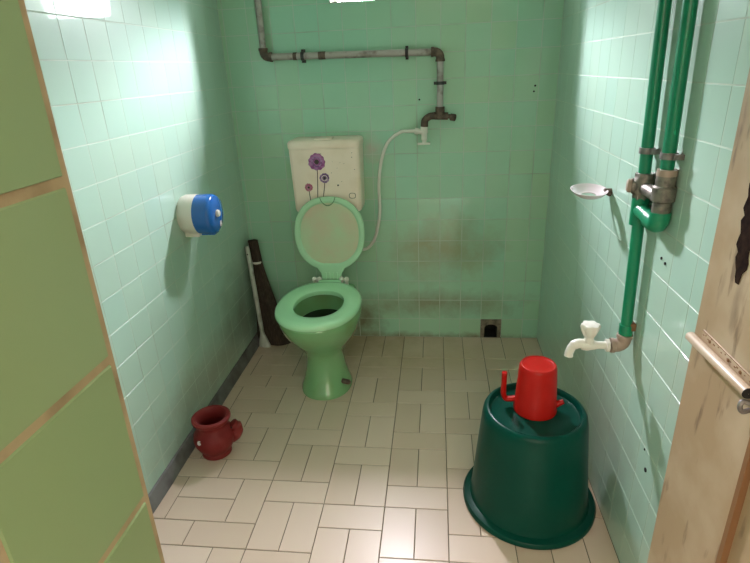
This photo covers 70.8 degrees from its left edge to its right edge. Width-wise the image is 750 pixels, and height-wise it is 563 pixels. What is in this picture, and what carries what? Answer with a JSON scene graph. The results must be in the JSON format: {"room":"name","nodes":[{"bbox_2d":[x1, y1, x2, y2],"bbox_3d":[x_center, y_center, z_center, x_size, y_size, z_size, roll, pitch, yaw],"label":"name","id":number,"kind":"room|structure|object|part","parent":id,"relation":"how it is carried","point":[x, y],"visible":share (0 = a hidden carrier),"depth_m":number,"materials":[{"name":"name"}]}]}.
{"room":"toilet room","nodes":[
{"label":"toilet room","id":0,"kind":"room"},
{"bbox_2d":[0,0,164,562],"bbox_3d":[-0.257,0.103,0.209,1.624,2.400,0.281,0,22,7],"label":"wall","id":1,"kind":"structure","parent":0,"point":[73,489],"depth_m":0.27,"materials":[{"name":"green tile"}]},
{"bbox_2d":[24,0,256,493],"bbox_3d":[-0.867,-0.381,1.477,0.121,2.400,2.290,0,22,7],"label":"wall","id":2,"kind":"structure","parent":0,"point":[138,91],"depth_m":1.83,"materials":[{"name":"tile"}]},
{"bbox_2d":[176,194,222,236],"bbox_3d":[-0.669,-0.259,2.049,0.141,0.161,0.153,0,22,7],"label":"dispenser","id":3,"kind":"object","parent":2,"relation":"attached to","point":[198,215],"visible":1,"depth_m":1.99,"materials":[{"name":"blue plastic"}]},
{"bbox_2d":[148,333,258,512],"bbox_3d":[-0.745,0.705,1.908,0.026,0.055,2.270,0,22,7],"label":"baseboard","id":4,"kind":"structure","parent":2,"relation":"attached to","point":[167,478],"depth_m":2.05,"materials":[{"name":"grey tile"}]},
{"bbox_2d":[153,329,619,562],"bbox_3d":[-0.042,0.885,1.560,1.744,0.081,3.396,0,22,7],"label":"floor","id":5,"kind":"structure","parent":0,"point":[375,472],"depth_m":1.94,"materials":[{"name":"beige tile"}]},
{"bbox_2d":[191,405,242,460],"bbox_3d":[-0.615,0.584,2.035,0.159,0.172,0.170,13,27,33],"label":"pot","id":6,"kind":"object","parent":5,"relation":"on","point":[214,435],"visible":1,"depth_m":2.00,"materials":[{"name":"red ceramic"}]},
{"bbox_3d":[-0.550,0.581,2.050,0.076,0.099,0.062,-8,23,-13],"label":"spout","id":7,"kind":"part","parent":6,"relation":"part of","materials":[{"name":"red ceramic"}]},
{"bbox_2d":[245,246,270,347],"bbox_3d":[-0.617,0.089,2.751,0.096,0.552,0.040,17,29,40],"label":"brush","id":8,"kind":"object","parent":5,"relation":"on","point":[263,341],"visible":1,"depth_m":2.76,"materials":[{"name":"grey plastic"}]},
{"bbox_2d":[248,239,290,345],"bbox_3d":[-0.570,0.070,2.779,0.198,0.565,0.100,10,25,28],"label":"broom","id":9,"kind":"object","parent":5,"relation":"on","point":[273,332],"visible":0.73,"depth_m":2.79,"materials":[{"name":"black plastic"}]},
{"bbox_2d":[275,196,364,400],"bbox_3d":[-0.232,0.058,2.426,0.369,0.822,0.731,0,22,7],"label":"toilet","id":10,"kind":"object","parent":5,"relation":"on","point":[319,318],"visible":1,"depth_m":2.43,"materials":[{"name":"green ceramic"}]},
{"bbox_3d":[-0.245,0.100,2.310,0.369,0.032,0.482,0,22,7],"label":"seat","id":11,"kind":"part","parent":10,"relation":"part of","materials":[{"name":"green plastic"}]},
{"bbox_3d":[-0.214,-0.204,2.500,0.336,0.393,0.063,0,22,7],"label":"lid","id":12,"kind":"part","parent":10,"relation":"part of","materials":[{"name":"green plastic"}]},
{"bbox_2d":[463,382,595,549],"bbox_3d":[0.506,0.560,1.712,0.427,0.364,0.427,0,22,7],"label":"bucket","id":13,"kind":"object","parent":5,"relation":"on","point":[526,485],"visible":0.84,"depth_m":1.59,"materials":[{"name":"green plastic"}]},
{"bbox_2d":[501,355,564,420],"bbox_3d":[0.493,0.325,1.644,0.140,0.164,0.151,-16,26,-30],"label":"mug","id":14,"kind":"object","parent":13,"relation":"on","point":[535,397],"visible":1,"depth_m":1.60,"materials":[{"name":"red plastic"}]},
{"bbox_3d":[0.425,0.334,1.665,0.054,0.103,0.021,4,23,16],"label":"handle","id":15,"kind":"part","parent":14,"relation":"part of","materials":[{"name":"red plastic"}]},
{"bbox_3d":[0.571,0.381,1.646,0.038,0.034,0.022,0,22,7],"label":"spout","id":16,"kind":"part","parent":14,"relation":"part of","materials":[{"name":"red plastic"}]},
{"bbox_2d":[216,0,563,337],"bbox_3d":[0.074,-0.856,2.547,1.704,2.400,0.243,0,22,7],"label":"wall","id":17,"kind":"structure","parent":0,"point":[459,243],"depth_m":2.49,"materials":[{"name":"tile"}]},
{"bbox_2d":[287,135,364,211],"bbox_3d":[-0.222,-0.511,2.502,0.335,0.342,0.163,0,22,7],"label":"cistern","id":18,"kind":"object","parent":17,"relation":"attached to","point":[321,166],"visible":0.95,"depth_m":2.42,"materials":[{"name":"white ceramic"}]},
{"bbox_3d":[-0.228,-0.645,2.448,0.335,0.040,0.163,0,22,7],"label":"tank lid","id":19,"kind":"part","parent":18,"relation":"part of","materials":[{"name":"white ceramic"}]},
{"bbox_2d":[334,0,359,1],"bbox_3d":[0.014,-1.439,2.321,0.410,0.379,0.024,0,22,7],"label":"window","id":20,"kind":"structure","parent":17,"relation":"in","point":[334,0],"depth_m":2.40,"materials":[{"name":"white plastic"}]},
{"bbox_2d":[254,0,455,144],"bbox_3d":[-0.094,-1.275,2.234,0.885,1.376,0.060,0,22,7],"label":"pipe","id":21,"kind":"object","parent":17,"relation":"attached to","point":[439,114],"visible":1,"depth_m":2.34,"materials":[{"name":"metal"}]},
{"bbox_2d":[363,129,414,250],"bbox_3d":[0.031,-0.430,2.555,0.333,0.583,0.029,-2,22,2],"label":"hose","id":22,"kind":"object","parent":21,"relation":"attached to","point":[393,136],"visible":0.65,"depth_m":2.54,"materials":[{"name":"white plastic"}]},
{"bbox_3d":[0.227,-0.640,2.452,0.060,0.010,0.014,0,22,7],"label":"cock handle","id":23,"kind":"part","parent":21,"relation":"part of","materials":[{"name":"white plastic"}]},
{"bbox_2d":[480,319,500,337],"bbox_3d":[0.621,0.232,2.855,0.104,0.107,0.108,0,22,7],"label":"outlet","id":24,"kind":"object","parent":17,"relation":"attached to","point":[489,327],"visible":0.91,"depth_m":2.81,"materials":[{"name":"black"}]},
{"bbox_2d":[537,0,749,562],"bbox_3d":[0.720,-0.292,1.077,0.123,2.400,2.756,0,22,7],"label":"wall","id":25,"kind":"structure","parent":0,"point":[630,397],"depth_m":1.48,"materials":[{"name":"tile"}]},
{"bbox_2d":[570,183,611,199],"bbox_3d":[0.657,-0.275,1.621,0.115,0.030,0.114,-20,28,-37],"label":"soap dish","id":26,"kind":"object","parent":25,"relation":"attached to","point":[599,191],"visible":1,"depth_m":1.64,"materials":[{"name":"white ceramic"}]},
{"bbox_2d":[609,0,698,352],"bbox_3d":[0.638,-0.640,1.129,0.066,1.789,0.266,0,22,7],"label":"pipe","id":27,"kind":"object","parent":25,"relation":"attached to","point":[656,219],"visible":1,"depth_m":1.21,"materials":[{"name":"green plastic"}]},
{"bbox_2d":[564,320,610,357],"bbox_3d":[0.583,0.160,1.446,0.116,0.102,0.048,0,22,7],"label":"tap","id":28,"kind":"object","parent":27,"relation":"attached to","point":[589,329],"visible":1,"depth_m":1.44,"materials":[{"name":"white plastic"}]},
{"bbox_3d":[0.585,0.132,1.435,0.054,0.041,0.048,0,22,7],"label":"knob","id":29,"kind":"part","parent":28,"relation":"part of","materials":[{"name":"white plastic"}]},
{"bbox_2d":[618,323,632,336],"bbox_3d":[0.679,0.130,1.428,0.035,0.033,0.037,0,22,7],"label":"socket","id":30,"kind":"object","parent":27,"relation":"attached to","point":[625,329],"depth_m":1.41,"materials":[{"name":"green plastic"}]},
{"bbox_3d":[0.638,-0.241,1.323,0.015,0.036,0.035,8,24,24],"label":"valve knob","id":31,"kind":"part","parent":27,"relation":"part of","materials":[{"name":"beige"}]},
{"bbox_2d":[647,68,749,562],"bbox_3d":[0.576,0.097,0.648,0.056,1.988,0.672,0,22,7],"label":"door","id":32,"kind":"structure","parent":25,"relation":"in","point":[703,514],"depth_m":0.92,"materials":[{"name":"beige paint"}]},
{"bbox_3d":[0.587,0.138,0.908,0.019,0.024,0.204,0,22,7],"label":"bolt rod","id":33,"kind":"part","parent":32,"relation":"part of","materials":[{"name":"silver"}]},
{"bbox_3d":[0.589,0.168,0.829,0.003,0.040,0.325,0,22,7],"label":"bolt plate","id":34,"kind":"part","parent":32,"relation":"part of","materials":[{"name":"beige paint"}]},
{"bbox_3d":[0.593,0.616,0.808,0.013,0.670,0.320,0,22,7],"label":"panel moulding","id":35,"kind":"part","parent":32,"relation":"part of","materials":[{"name":"brown wood"}]}
]}

